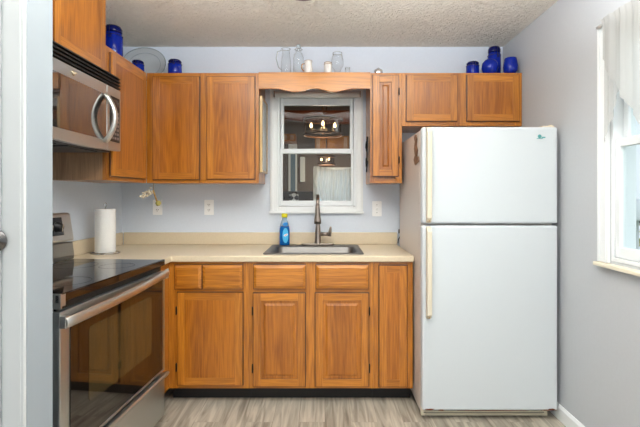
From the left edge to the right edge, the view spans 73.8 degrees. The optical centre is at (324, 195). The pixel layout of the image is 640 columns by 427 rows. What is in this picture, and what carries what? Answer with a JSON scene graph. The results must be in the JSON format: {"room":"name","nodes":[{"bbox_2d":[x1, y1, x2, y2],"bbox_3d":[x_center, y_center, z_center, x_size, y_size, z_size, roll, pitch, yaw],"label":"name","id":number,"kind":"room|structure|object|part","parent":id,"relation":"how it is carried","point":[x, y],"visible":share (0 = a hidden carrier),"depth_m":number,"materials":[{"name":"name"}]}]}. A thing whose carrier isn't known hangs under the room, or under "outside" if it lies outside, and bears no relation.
{"room":"kitchen","nodes":[
{"label":"kitchen","id":0,"kind":"room"},
{"bbox_2d":[26,0,52,426],"bbox_3d":[-1.692,0.075,1.323,1.617,2.440,0.121,0,0,0],"label":"wall","id":1,"kind":"structure","parent":0,"point":[39,13],"depth_m":1.32,"materials":[{"name":"grey paint"}]},
{"bbox_2d":[0,0,6,426],"bbox_3d":[-1.352,0.282,1.220,0.855,2.005,0.081,0,0,0],"label":"door","id":2,"kind":"structure","parent":1,"relation":"in","point":[3,239],"depth_m":1.25,"materials":[{"name":"white paint"}]},
{"bbox_3d":[-0.957,0.130,1.210,0.065,0.065,0.062,0,0,0],"label":"knob","id":3,"kind":"part","parent":2,"relation":"part of","materials":[{"name":"silver metal"}]},
{"bbox_2d":[2,0,25,426],"bbox_3d":[-1.342,0.255,1.254,0.916,2.080,0.014,0,0,0],"label":"door","id":4,"kind":"structure","parent":1,"relation":"attached to","point":[13,11],"depth_m":1.25,"materials":[{"name":"grey paint"}]},
{"bbox_2d":[53,180,121,241],"bbox_3d":[-1.620,0.075,2.320,0.120,2.440,1.900,0,0,0],"label":"wall","id":5,"kind":"structure","parent":0,"point":[80,200],"depth_m":2.77,"materials":[{"name":"grey paint"}]},
{"bbox_2d":[53,0,105,69],"bbox_3d":[-1.388,-0.897,2.023,0.338,0.455,0.757,0,0,0],"label":"upper cabinet","id":6,"kind":"object","parent":5,"relation":"attached to","point":[79,26],"visible":0.27,"depth_m":2.15,"materials":[{"name":"brown wood"}]},
{"bbox_2d":[53,40,120,151],"bbox_3d":[-1.313,-0.452,2.022,0.469,0.429,0.752,0,0,0],"label":"microwave","id":7,"kind":"object","parent":6,"relation":"attached to","point":[86,97],"visible":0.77,"depth_m":2.04,"materials":[{"name":"silver metal"}]},
{"bbox_3d":[-1.165,-0.414,1.946,0.030,0.350,0.600,0,0,0],"label":"door","id":8,"kind":"part","parent":7,"relation":"part of","materials":[{"name":"silver metal"}]},
{"bbox_3d":[-1.116,-0.406,2.216,0.075,0.262,0.034,0,0,0],"label":"handle","id":9,"kind":"part","parent":7,"relation":"part of","materials":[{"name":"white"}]},
{"bbox_3d":[-1.165,-0.417,2.324,0.030,0.345,0.149,0,0,0],"label":"control panel","id":10,"kind":"part","parent":7,"relation":"part of","materials":[{"name":"silver metal"}]},
{"bbox_2d":[53,46,146,182],"bbox_3d":[-1.388,-0.471,2.677,0.338,0.762,0.544,0,0,0],"label":"upper cabinet","id":11,"kind":"object","parent":5,"relation":"attached to","point":[129,164],"visible":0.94,"depth_m":2.58,"materials":[{"name":"brown wood"}]},
{"bbox_2d":[106,24,122,56],"bbox_3d":[-1.368,-0.978,2.750,0.120,0.249,0.120,0,0,30],"label":"glass canister","id":12,"kind":"object","parent":11,"relation":"on","point":[114,39],"visible":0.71,"depth_m":2.71,"materials":[{"name":"blue glass"}]},
{"bbox_3d":[-1.368,-1.074,2.750,0.110,0.047,0.110,0,0,0],"label":"lid","id":13,"kind":"part","parent":12,"relation":"part of","materials":[{"name":"blue glass"}]},
{"bbox_3d":[-1.248,-0.471,2.677,0.019,0.762,0.544,0,0,0],"label":"frame","id":14,"kind":"part","parent":11,"relation":"part of","materials":[{"name":"brown wood"}]},
{"bbox_3d":[-1.228,-0.469,2.676,0.018,0.714,0.478,0,0,0],"label":"door","id":15,"kind":"part","parent":11,"relation":"part of","materials":[{"name":"brown wood"}]},
{"bbox_2d":[132,60,144,70],"bbox_3d":[-1.318,-0.904,3.000,0.087,0.103,0.087,0,0,42],"label":"glass jar","id":16,"kind":"object","parent":11,"relation":"on","point":[140,64],"visible":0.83,"depth_m":2.97,"materials":[{"name":"blue glass"}]},
{"bbox_2d":[122,47,502,245],"bbox_3d":[-0.500,0.075,3.330,4.200,2.440,0.120,0,0,0],"label":"wall","id":17,"kind":"structure","parent":0,"point":[237,207],"depth_m":3.27,"materials":[{"name":"paint"}]},
{"bbox_2d":[153,200,161,214],"bbox_3d":[-1.284,0.087,3.265,0.073,0.116,0.009,0,0,0],"label":"electrical outlet","id":18,"kind":"object","parent":17,"relation":"attached to","point":[157,210],"visible":0.84,"depth_m":3.26,"materials":[{"name":"white plastic"}]},
{"bbox_2d":[147,73,264,183],"bbox_3d":[-0.846,-0.471,3.100,0.776,0.762,0.338,0,0,0],"label":"upper cabinet","id":19,"kind":"object","parent":17,"relation":"attached to","point":[203,128],"visible":0.99,"depth_m":2.93,"materials":[{"name":"brown wood"}]},
{"bbox_2d":[124,47,165,75],"bbox_3d":[-1.360,-0.988,3.197,0.338,0.268,0.065,0,0,0],"label":"glass platter","id":20,"kind":"object","parent":19,"relation":"on","point":[154,61],"visible":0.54,"depth_m":3.21,"materials":[{"name":"white"}]},
{"bbox_2d":[139,183,160,205],"bbox_3d":[-1.216,-0.010,2.966,0.148,0.159,0.043,0,0,0],"label":"sprig","id":21,"kind":"object","parent":19,"relation":"hanging from","point":[148,192],"visible":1,"depth_m":2.96,"materials":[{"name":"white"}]},
{"bbox_2d":[168,58,181,72],"bbox_3d":[-1.074,-0.915,3.050,0.099,0.125,0.099,0,0,42],"label":"glass jar","id":22,"kind":"object","parent":19,"relation":"on","point":[174,65],"visible":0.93,"depth_m":3.01,"materials":[{"name":"blue glass"}]},
{"bbox_3d":[-1.074,-0.964,3.050,0.091,0.022,0.091,0,0,0],"label":"lid","id":23,"kind":"part","parent":22,"relation":"part of","materials":[{"name":"blue glass"}]},
{"bbox_3d":[-1.026,-0.468,2.939,0.327,0.716,0.018,0,0,0],"label":"door","id":24,"kind":"part","parent":19,"relation":"part of","materials":[{"name":"brown wood"}]},
{"bbox_3d":[-0.649,-0.469,2.939,0.337,0.712,0.018,0,0,0],"label":"door","id":25,"kind":"part","parent":19,"relation":"part of","materials":[{"name":"brown wood"}]},
{"bbox_2d":[260,96,267,173],"bbox_3d":[-0.444,-0.430,3.090,0.020,0.530,0.270,0,0,0],"label":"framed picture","id":26,"kind":"object","parent":19,"relation":"attached to","point":[263,105],"visible":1,"depth_m":3.03,"materials":[{"name":"beige wood"}]},
{"bbox_3d":[-0.439,-0.430,3.090,0.002,0.500,0.240,0,0,0],"label":"glass","id":27,"kind":"part","parent":26,"relation":"part of","materials":[{"name":"glass"}]},
{"bbox_2d":[259,72,369,91],"bbox_3d":[-0.072,-0.786,3.100,0.769,0.138,0.338,0,0,0],"label":"window valance","id":28,"kind":"object","parent":19,"relation":"attached to","point":[286,81],"visible":1,"depth_m":2.93,"materials":[{"name":"brown wood"}]},
{"bbox_2d":[276,47,290,71],"bbox_3d":[-0.293,-0.957,3.067,0.102,0.202,0.074,0,0,28],"label":"glass pitcher","id":29,"kind":"object","parent":28,"relation":"on","point":[283,47],"visible":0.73,"depth_m":3.06,"materials":[{"name":"white"}]},
{"bbox_2d":[293,44,303,59],"bbox_3d":[-0.190,-0.972,3.060,0.076,0.232,0.076,0,0,0],"label":"glass decanter","id":30,"kind":"object","parent":28,"relation":"on","point":[298,47],"visible":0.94,"depth_m":3.05,"materials":[{"name":"white"}]},
{"bbox_2d":[301,60,312,71],"bbox_3d":[-0.124,-0.908,3.034,0.072,0.105,0.060,0,0,34],"label":"creamer","id":31,"kind":"object","parent":28,"relation":"on","point":[308,63],"visible":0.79,"depth_m":3.01,"materials":[{"name":"white ceramic"}]},
{"bbox_2d":[324,62,331,71],"bbox_3d":[0.021,-0.902,3.030,0.062,0.092,0.062,0,0,0],"label":"sugar bowl","id":32,"kind":"object","parent":28,"relation":"on","point":[327,65],"visible":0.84,"depth_m":3.00,"materials":[{"name":"white ceramic"}]},
{"bbox_2d":[331,51,343,71],"bbox_3d":[0.090,-0.947,3.090,0.092,0.182,0.092,0,0,0],"label":"glass","id":33,"kind":"object","parent":28,"relation":"on","point":[335,51],"visible":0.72,"depth_m":3.09,"materials":[{"name":"clear glass"}]},
{"bbox_2d":[204,200,213,214],"bbox_3d":[-0.889,0.087,3.265,0.073,0.116,0.009,0,0,0],"label":"electrical outlet","id":34,"kind":"object","parent":17,"relation":"attached to","point":[208,204],"visible":1,"depth_m":3.26,"materials":[{"name":"white plastic"}]},
{"bbox_2d":[71,232,396,255],"bbox_3d":[-0.503,0.324,2.862,2.110,0.092,0.814,0,0,0],"label":"backsplash","id":35,"kind":"structure","parent":17,"relation":"attached to","point":[83,246],"depth_m":3.25,"materials":[{"name":"beige laminate"}]},
{"bbox_2d":[269,89,363,212],"bbox_3d":[-0.065,-0.346,3.310,0.720,0.958,0.140,0,0,0],"label":"window","id":36,"kind":"structure","parent":17,"relation":"in","point":[277,205],"depth_m":3.27,"materials":[{"name":"white paint"}]},
{"bbox_3d":[-0.065,0.106,3.265,0.720,0.053,0.050,0,0,0],"label":"sill","id":37,"kind":"part","parent":36,"relation":"part of","materials":[{"name":"white paint"}]},
{"bbox_3d":[-0.063,-0.546,3.337,0.568,0.432,0.030,0,0,0],"label":"sash","id":38,"kind":"part","parent":36,"relation":"part of","materials":[{"name":"white plastic"}]},
{"bbox_3d":[-0.063,-0.146,3.297,0.568,0.437,0.030,0,0,0],"label":"sash","id":39,"kind":"part","parent":36,"relation":"part of","materials":[{"name":"white plastic"}]},
{"bbox_2d":[274,91,360,98],"bbox_3d":[-0.059,-0.768,3.230,0.654,0.050,0.048,0,0,0],"label":"roller blind","id":40,"kind":"object","parent":36,"relation":"attached to","point":[276,94],"visible":1,"depth_m":3.21,"materials":[{"name":"white fabric"}]},
{"bbox_2d":[372,201,381,215],"bbox_3d":[0.398,0.098,3.261,0.073,0.116,0.016,0,0,0],"label":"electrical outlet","id":41,"kind":"object","parent":17,"relation":"attached to","point":[376,205],"visible":1,"depth_m":3.26,"materials":[{"name":"white plastic"}]},
{"bbox_2d":[366,73,401,183],"bbox_3d":[0.423,-0.471,3.097,0.220,0.762,0.344,0,0,0],"label":"upper cabinet","id":42,"kind":"object","parent":17,"relation":"attached to","point":[384,95],"visible":0.98,"depth_m":2.93,"materials":[{"name":"brown wood"}]},
{"bbox_2d":[365,137,367,171],"bbox_3d":[0.303,-0.300,3.080,0.014,0.252,0.120,0,0,0],"label":"ornament","id":43,"kind":"object","parent":42,"relation":"attached to","point":[366,143],"visible":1,"depth_m":3.06,"materials":[{"name":"black metal"}]},
{"bbox_2d":[374,68,382,72],"bbox_3d":[0.374,-0.874,2.980,0.060,0.042,0.036,0,0,0],"label":"metal tin","id":44,"kind":"object","parent":42,"relation":"on","point":[378,70],"visible":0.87,"depth_m":2.96,"materials":[{"name":"silver metal"}]},
{"bbox_3d":[0.417,-0.484,2.939,0.184,0.703,0.018,0,0,0],"label":"door","id":45,"kind":"part","parent":42,"relation":"part of","materials":[{"name":"brown wood"}]},
{"bbox_2d":[402,73,521,132],"bbox_3d":[0.949,-0.668,3.100,0.830,0.367,0.338,0,0,0],"label":"upper cabinet","id":46,"kind":"object","parent":17,"relation":"attached to","point":[428,99],"visible":0.98,"depth_m":2.93,"materials":[{"name":"brown wood"}]},
{"bbox_3d":[0.737,-0.675,2.939,0.356,0.325,0.018,0,0,0],"label":"door","id":47,"kind":"part","parent":46,"relation":"part of","materials":[{"name":"brown wood"}]},
{"bbox_2d":[466,61,479,72],"bbox_3d":[1.057,-0.908,3.050,0.093,0.110,0.093,0,0,42],"label":"glass jar","id":48,"kind":"object","parent":46,"relation":"on","point":[472,66],"visible":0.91,"depth_m":3.01,"materials":[{"name":"blue glass"}]},
{"bbox_2d":[481,58,497,72],"bbox_3d":[1.158,-0.906,2.995,0.112,0.107,0.112,0,0,0],"label":"round vase","id":49,"kind":"object","parent":46,"relation":"on","point":[490,65],"visible":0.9,"depth_m":2.95,"materials":[{"name":"blue glass"}]},
{"bbox_3d":[1.159,-0.675,2.939,0.368,0.325,0.018,0,0,0],"label":"door","id":50,"kind":"part","parent":46,"relation":"part of","materials":[{"name":"brown wood"}]},
{"bbox_2d":[487,46,500,72],"bbox_3d":[1.243,-0.978,3.130,0.096,0.249,0.096,0,0,29],"label":"glass canister","id":51,"kind":"object","parent":46,"relation":"on","point":[493,51],"visible":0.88,"depth_m":3.09,"materials":[{"name":"blue glass"}]},
{"bbox_3d":[1.243,-1.074,3.130,0.087,0.047,0.087,0,0,0],"label":"lid","id":52,"kind":"part","parent":51,"relation":"part of","materials":[{"name":"blue glass"}]},
{"bbox_2d":[503,57,517,72],"bbox_3d":[1.296,-0.907,2.975,0.098,0.108,0.098,0,0,0],"label":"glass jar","id":53,"kind":"object","parent":46,"relation":"on","point":[510,65],"visible":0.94,"depth_m":2.94,"materials":[{"name":"blue glass"}]},
{"bbox_2d":[283,106,350,190],"bbox_3d":[0.000,-0.065,6.250,2.900,2.720,0.100,0,0,0],"label":"wall","id":54,"kind":"structure","parent":0,"point":[290,127],"depth_m":6.20,"materials":[{"name":"paint"}]},
{"bbox_2d":[284,134,296,143],"bbox_3d":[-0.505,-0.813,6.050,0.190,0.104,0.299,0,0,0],"label":"upper cabinet","id":55,"kind":"object","parent":54,"relation":"attached to","point":[288,138],"visible":0.77,"depth_m":5.92,"materials":[{"name":"brown wood"}]},
{"bbox_3d":[-0.505,-0.813,5.909,0.161,0.075,0.018,0,0,0],"label":"door","id":56,"kind":"part","parent":55,"relation":"part of","materials":[{"name":"brown wood"}]},
{"bbox_2d":[288,144,296,190],"bbox_3d":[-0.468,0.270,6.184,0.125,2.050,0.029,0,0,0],"label":"door","id":57,"kind":"structure","parent":54,"relation":"in","point":[292,158],"depth_m":6.17,"materials":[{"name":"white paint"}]},
{"bbox_3d":[-0.465,-0.130,6.184,0.070,0.950,0.008,0,0,0],"label":"pane","id":58,"kind":"part","parent":57,"relation":"part of","materials":[{"name":"grey"}]},
{"bbox_2d":[300,157,304,181],"bbox_3d":[-0.325,-0.385,6.175,0.070,0.360,0.049,0,0,0],"label":"wall shelf","id":59,"kind":"object","parent":54,"relation":"attached to","point":[302,159],"visible":1,"depth_m":6.15,"materials":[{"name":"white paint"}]},
{"bbox_2d":[315,136,348,148],"bbox_3d":[0.095,-0.720,6.050,0.470,0.230,0.299,0,0,0],"label":"upper cabinet","id":60,"kind":"object","parent":54,"relation":"attached to","point":[342,142],"visible":0.65,"depth_m":5.90,"materials":[{"name":"brown wood"}]},
{"bbox_2d":[313,167,350,200],"bbox_3d":[0.120,0.010,6.215,0.580,0.850,0.070,0,0,0],"label":"window","id":61,"kind":"structure","parent":54,"relation":"in","point":[332,168],"depth_m":6.18,"materials":[{"name":"white paint"}]},
{"bbox_2d":[313,166,350,200],"bbox_3d":[0.123,-0.055,6.140,0.588,0.758,0.044,0,0,0],"label":"lace curtain","id":62,"kind":"object","parent":61,"relation":"hanging from","point":[331,185],"visible":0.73,"depth_m":6.14,"materials":[{"name":"white fabric"}]},
{"bbox_2d":[106,0,557,46],"bbox_3d":[-0.500,-1.185,0.150,4.200,0.080,6.500,0,0,0],"label":"ceiling","id":63,"kind":"structure","parent":0,"point":[143,23],"depth_m":2.80,"materials":[{"name":"white paint"}]},
{"bbox_2d":[154,388,565,426],"bbox_3d":[-0.500,1.335,0.150,4.200,0.080,6.500,0,0,0],"label":"floor","id":64,"kind":"structure","parent":0,"point":[178,412],"depth_m":2.50,"materials":[{"name":"grey wood"}]},
{"bbox_2d":[53,213,168,426],"bbox_3d":[-1.203,0.695,1.986,0.650,1.199,0.863,0,0,4],"label":"electric range","id":65,"kind":"object","parent":64,"relation":"on","point":[109,314],"visible":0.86,"depth_m":1.90,"materials":[{"name":"grey"}]},
{"bbox_3d":[-1.476,0.166,1.977,0.026,0.098,0.750,0,0,4],"label":"panel","id":66,"kind":"part","parent":65,"relation":"part of","materials":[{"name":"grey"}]},
{"bbox_3d":[-1.435,0.169,2.300,0.031,0.060,0.060,9,1,4],"label":"knob","id":67,"kind":"part","parent":65,"relation":"part of","materials":[{"name":"black plastic"}]},
{"bbox_3d":[-0.979,0.383,1.553,0.054,0.055,0.030,0,0,4],"label":"trim","id":68,"kind":"part","parent":65,"relation":"part of","materials":[{"name":"silver metal"}]},
{"bbox_3d":[-1.495,0.174,2.004,0.066,0.158,0.861,0,0,4],"label":"control panel","id":69,"kind":"part","parent":65,"relation":"part of","materials":[{"name":"silver metal"}]},
{"bbox_2d":[53,259,157,293],"bbox_3d":[-1.198,0.363,1.985,0.516,0.012,0.851,0,0,4],"label":"cooktop","id":70,"kind":"object","parent":65,"relation":"in","point":[73,276],"depth_m":2.01,"materials":[{"name":"black glass"}]},
{"bbox_3d":[-1.227,0.373,1.987,0.598,0.034,0.863,0,0,4],"label":"cooktop trim","id":71,"kind":"part","parent":65,"relation":"part of","materials":[{"name":"silver metal"}]},
{"bbox_3d":[-0.926,0.705,1.976,0.004,0.510,0.774,0,0,4],"label":"door glass","id":72,"kind":"part","parent":65,"relation":"part of","materials":[{"name":"black glass"}]},
{"bbox_3d":[-0.945,1.110,1.968,0.028,0.240,0.863,0,0,4],"label":"storage drawer","id":73,"kind":"part","parent":65,"relation":"part of","materials":[{"name":"silver metal"}]},
{"bbox_2d":[161,263,168,393],"bbox_3d":[-1.264,0.853,2.857,0.573,0.883,0.805,0,0,0],"label":"base cabinet","id":74,"kind":"object","parent":64,"relation":"on","point":[166,266],"visible":0.02,"depth_m":2.63,"materials":[{"name":"brown wood"}]},
{"bbox_2d":[169,262,250,397],"bbox_3d":[-0.725,0.853,2.950,0.500,0.883,0.630,0,0,0],"label":"base cabinet","id":75,"kind":"object","parent":64,"relation":"on","point":[209,301],"visible":0.95,"depth_m":2.64,"materials":[{"name":"brown wood"}]},
{"bbox_3d":[-0.851,0.504,2.649,0.174,0.158,0.018,0,0,0],"label":"drawer","id":76,"kind":"part","parent":75,"relation":"part of","materials":[{"name":"brown wood"}]},
{"bbox_3d":[-0.715,0.887,2.650,0.414,0.583,0.018,0,0,0],"label":"door","id":77,"kind":"part","parent":75,"relation":"part of","materials":[{"name":"brown wood"}]},
{"bbox_3d":[-0.636,0.503,2.649,0.255,0.156,0.018,0,0,0],"label":"drawer","id":78,"kind":"part","parent":75,"relation":"part of","materials":[{"name":"brown wood"}]},
{"bbox_2d":[249,262,372,397],"bbox_3d":[-0.086,0.853,2.950,0.777,0.883,0.630,0,0,0],"label":"base cabinet","id":79,"kind":"object","parent":64,"relation":"on","point":[311,323],"visible":0.94,"depth_m":2.64,"materials":[{"name":"brown wood"}]},
{"bbox_2d":[55,232,413,263],"bbox_3d":[-0.503,0.344,2.844,2.110,0.132,0.851,0,0,0],"label":"countertop","id":80,"kind":"structure","parent":79,"relation":"on","point":[169,246],"depth_m":3.12,"materials":[{"name":"beige laminate"}]},
{"bbox_2d":[90,203,119,254],"bbox_3d":[-1.413,0.206,2.740,0.178,0.327,0.178,0,0,0],"label":"paper towel holder","id":81,"kind":"object","parent":80,"relation":"on","point":[105,219],"visible":1,"depth_m":2.69,"materials":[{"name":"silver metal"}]},
{"bbox_2d":[263,244,363,254],"bbox_3d":[-0.073,0.453,2.946,0.644,0.180,0.518,0,0,0],"label":"sink","id":82,"kind":"object","parent":80,"relation":"in","point":[277,249],"visible":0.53,"depth_m":3.10,"materials":[{"name":"silver metal"}]},
{"bbox_2d":[279,213,289,244],"bbox_3d":[-0.300,0.245,3.156,0.076,0.235,0.050,0,0,0],"label":"dish soap bottle","id":83,"kind":"object","parent":82,"relation":"on","point":[284,232],"visible":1,"depth_m":3.14,"materials":[{"name":"blue plastic"}]},
{"bbox_2d":[301,194,333,244],"bbox_3d":[-0.052,0.175,3.077,0.244,0.376,0.206,0,0,0],"label":"faucet","id":84,"kind":"object","parent":80,"relation":"on","point":[317,220],"visible":1,"depth_m":3.13,"materials":[{"name":"silver metal"}]},
{"bbox_3d":[-0.052,0.356,3.150,0.244,0.013,0.060,0,0,0],"label":"deck plate","id":85,"kind":"part","parent":84,"relation":"part of","materials":[{"name":"silver metal"}]},
{"bbox_3d":[-0.282,0.503,2.649,0.331,0.156,0.018,0,0,0],"label":"drawer","id":86,"kind":"part","parent":79,"relation":"part of","materials":[{"name":"brown wood"}]},
{"bbox_3d":[-0.284,0.893,2.650,0.331,0.587,0.018,0,0,0],"label":"door","id":87,"kind":"part","parent":79,"relation":"part of","materials":[{"name":"brown wood"}]},
{"bbox_3d":[0.105,0.893,2.650,0.340,0.587,0.018,0,0,0],"label":"door","id":88,"kind":"part","parent":79,"relation":"part of","materials":[{"name":"brown wood"}]},
{"bbox_3d":[0.107,0.503,2.649,0.333,0.156,0.018,0,0,0],"label":"drawer","id":89,"kind":"part","parent":79,"relation":"part of","materials":[{"name":"brown wood"}]},
{"bbox_2d":[372,262,412,397],"bbox_3d":[0.425,0.853,2.953,0.245,0.883,0.624,0,0,0],"label":"base cabinet","id":90,"kind":"object","parent":64,"relation":"on","point":[392,281],"visible":0.93,"depth_m":2.64,"materials":[{"name":"brown wood"}]},
{"bbox_3d":[0.423,0.808,2.650,0.181,0.761,0.018,0,0,0],"label":"door","id":91,"kind":"part","parent":90,"relation":"part of","materials":[{"name":"brown wood"}]},
{"bbox_2d":[400,125,556,414],"bbox_3d":[0.946,0.442,2.794,0.778,1.706,0.792,0,0,0],"label":"refrigerator","id":92,"kind":"object","parent":64,"relation":"on","point":[478,205],"visible":0.99,"depth_m":2.44,"materials":[{"name":"white metal"}]},
{"bbox_2d":[414,135,418,164],"bbox_3d":[0.553,-0.281,2.579,0.009,0.182,0.126,0,0,0],"label":"magnet","id":93,"kind":"object","parent":92,"relation":"attached to","point":[416,157],"visible":1,"depth_m":2.58},
{"bbox_3d":[0.591,0.438,2.418,0.028,0.528,0.041,0,0,0],"label":"handle","id":94,"kind":"part","parent":92,"relation":"part of","materials":[{"name":"beige plastic"}]},
{"bbox_3d":[0.591,-0.119,2.418,0.028,0.547,0.041,0,0,0],"label":"handle","id":95,"kind":"part","parent":92,"relation":"part of","materials":[{"name":"beige plastic"}]},
{"bbox_3d":[0.946,0.701,2.467,0.778,1.061,0.054,0,0,0],"label":"door","id":96,"kind":"part","parent":92,"relation":"part of","materials":[{"name":"white metal"}]},
{"bbox_3d":[0.946,-0.119,2.467,0.778,0.554,0.054,0,0,0],"label":"freezer door","id":97,"kind":"part","parent":92,"relation":"part of","materials":[{"name":"white metal"}]},
{"bbox_2d":[503,0,639,426],"bbox_3d":[1.425,0.075,0.135,0.120,2.440,6.270,0,0,0],"label":"wall","id":98,"kind":"structure","parent":0,"point":[598,308],"depth_m":2.27,"materials":[{"name":"grey paint"}]},
{"bbox_2d":[550,402,584,426],"bbox_3d":[1.359,1.252,0.140,0.013,0.085,6.260,0,0,0],"label":"baseboard","id":99,"kind":"structure","parent":98,"relation":"attached to","point":[561,413],"depth_m":2.40,"materials":[{"name":"white paint"}]},
{"bbox_2d":[593,27,639,276],"bbox_3d":[1.402,-0.249,1.524,0.146,1.183,1.187,0,0,0],"label":"window","id":100,"kind":"structure","parent":98,"relation":"in","point":[624,139],"depth_m":2.02,"materials":[{"name":"white paint"}]},
{"bbox_3d":[1.354,-0.261,1.528,0.022,1.161,1.157,0,0,0],"label":"casing","id":101,"kind":"part","parent":100,"relation":"part of","materials":[{"name":"white paint"}]},
{"bbox_3d":[1.357,0.333,1.524,0.056,0.019,1.187,0,0,0],"label":"sill","id":102,"kind":"part","parent":100,"relation":"part of","materials":[{"name":"beige wood"}]},
{"bbox_3d":[1.420,-0.230,1.528,0.110,1.078,1.013,0,0,0],"label":"frame","id":103,"kind":"part","parent":100,"relation":"part of","materials":[{"name":"white plastic"}]},
{"bbox_3d":[1.388,0.009,1.529,0.030,0.559,0.976,0,0,0],"label":"sash","id":104,"kind":"part","parent":100,"relation":"part of","materials":[{"name":"white plastic"}]},
{"bbox_3d":[1.426,-0.492,1.529,0.030,0.514,0.976,0,0,0],"label":"sash","id":105,"kind":"part","parent":100,"relation":"part of","materials":[{"name":"white plastic"}]},
{"bbox_3d":[0.000,-1.455,4.850,2.900,0.060,2.900,0,0,0],"label":"ceiling","id":106,"kind":"structure","parent":0,"visible":0},
{"bbox_2d":[303,106,342,138],"bbox_3d":[-0.022,-1.036,4.600,0.434,0.777,0.434,0,0,0],"label":"chandelier","id":107,"kind":"object","parent":106,"relation":"hanging from","point":[322,116],"visible":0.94,"depth_m":4.57,"materials":[{"name":"brown metal"}]},
{"bbox_2d":[317,106,335,165],"bbox_3d":[0.020,-0.919,5.700,0.244,1.012,0.244,0,0,0],"label":"chandelier","id":108,"kind":"object","parent":106,"relation":"hanging from","point":[326,156],"visible":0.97,"depth_m":5.67,"materials":[{"name":"brown metal"}]},
{"bbox_3d":[0.020,-0.475,5.700,0.244,0.124,0.244,0,0,0],"label":"frame","id":109,"kind":"part","parent":108,"relation":"part of","materials":[{"name":"brown metal"}]},
{"bbox_3d":[0.000,1.335,4.850,2.900,0.080,2.900,0,0,0],"label":"floor","id":110,"kind":"structure","parent":0,"visible":0},
{"bbox_2d":[283,191,312,200],"bbox_3d":[-0.420,0.615,5.605,0.520,1.360,0.510,0,0,0],"label":"patio chair","id":111,"kind":"object","parent":110,"relation":"on","point":[287,195],"visible":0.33,"depth_m":5.82,"materials":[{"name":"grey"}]},
{"bbox_2d":[290,193,298,200],"bbox_3d":[-0.420,0.025,5.780,0.120,0.120,0.060,0,0,0],"label":"cushion","id":112,"kind":"object","parent":111,"relation":"on","point":[293,196],"depth_m":5.75,"materials":[{"name":"fabric"}]},
{"bbox_3d":[-1.500,-0.065,4.850,0.100,2.720,2.900,0,0,0],"label":"wall","id":113,"kind":"structure","parent":0,"visible":0},
{"bbox_2d":[284,110,349,123],"bbox_3d":[0.000,-0.927,5.030,2.880,0.155,0.060,0,0,0],"label":"wooden beam","id":114,"kind":"structure","parent":113,"relation":"attached to","point":[292,115],"depth_m":5.00,"materials":[{"name":"brown wood"}]},
{"bbox_3d":[1.338,-0.823,1.510,0.020,0.014,1.161,0,0,0],"label":"curtain rod","id":115,"kind":"object","parent":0,"visible":0},
{"bbox_2d":[604,61,618,140],"bbox_3d":[1.329,-0.539,1.965,0.019,0.580,0.130,0,0,0],"label":"sheer curtain","id":116,"kind":"object","parent":115,"relation":"hanging from","point":[611,89],"visible":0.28,"depth_m":1.99,"materials":[{"name":"white fabric"}]},
{"bbox_2d":[601,0,639,123],"bbox_3d":[1.300,-0.418,1.478,0.024,0.822,1.055,0,0,0],"label":"swag","id":117,"kind":"object","parent":115,"relation":"hanging from","point":[621,27],"visible":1,"depth_m":1.84,"materials":[{"name":"white fabric"}]},
{"label":"outside","id":118,"kind":"structure","parent":0,"visible":0},
{"bbox_3d":[5.300,1.645,1.500,7.400,0.100,15.000,0,0,0],"label":"ground","id":119,"kind":"structure","parent":118,"visible":0},
{"bbox_2d":[636,198,639,249],"bbox_3d":[2.300,0.805,3.140,0.260,1.580,0.260,0,0,0],"label":"garden lamp","id":120,"kind":"object","parent":119,"relation":"on","point":[637,199],"visible":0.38,"depth_m":3.12,"materials":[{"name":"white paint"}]},
{"bbox_3d":[2.300,0.885,3.140,0.100,1.420,0.100,0,0,0],"label":"lamp post","id":121,"kind":"part","parent":120,"relation":"part of","materials":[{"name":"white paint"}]},
{"bbox_3d":[2.300,0.095,3.140,0.260,0.160,0.260,0,0,0],"label":"lamp shade","id":122,"kind":"part","parent":120,"relation":"part of","materials":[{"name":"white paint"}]}
]}

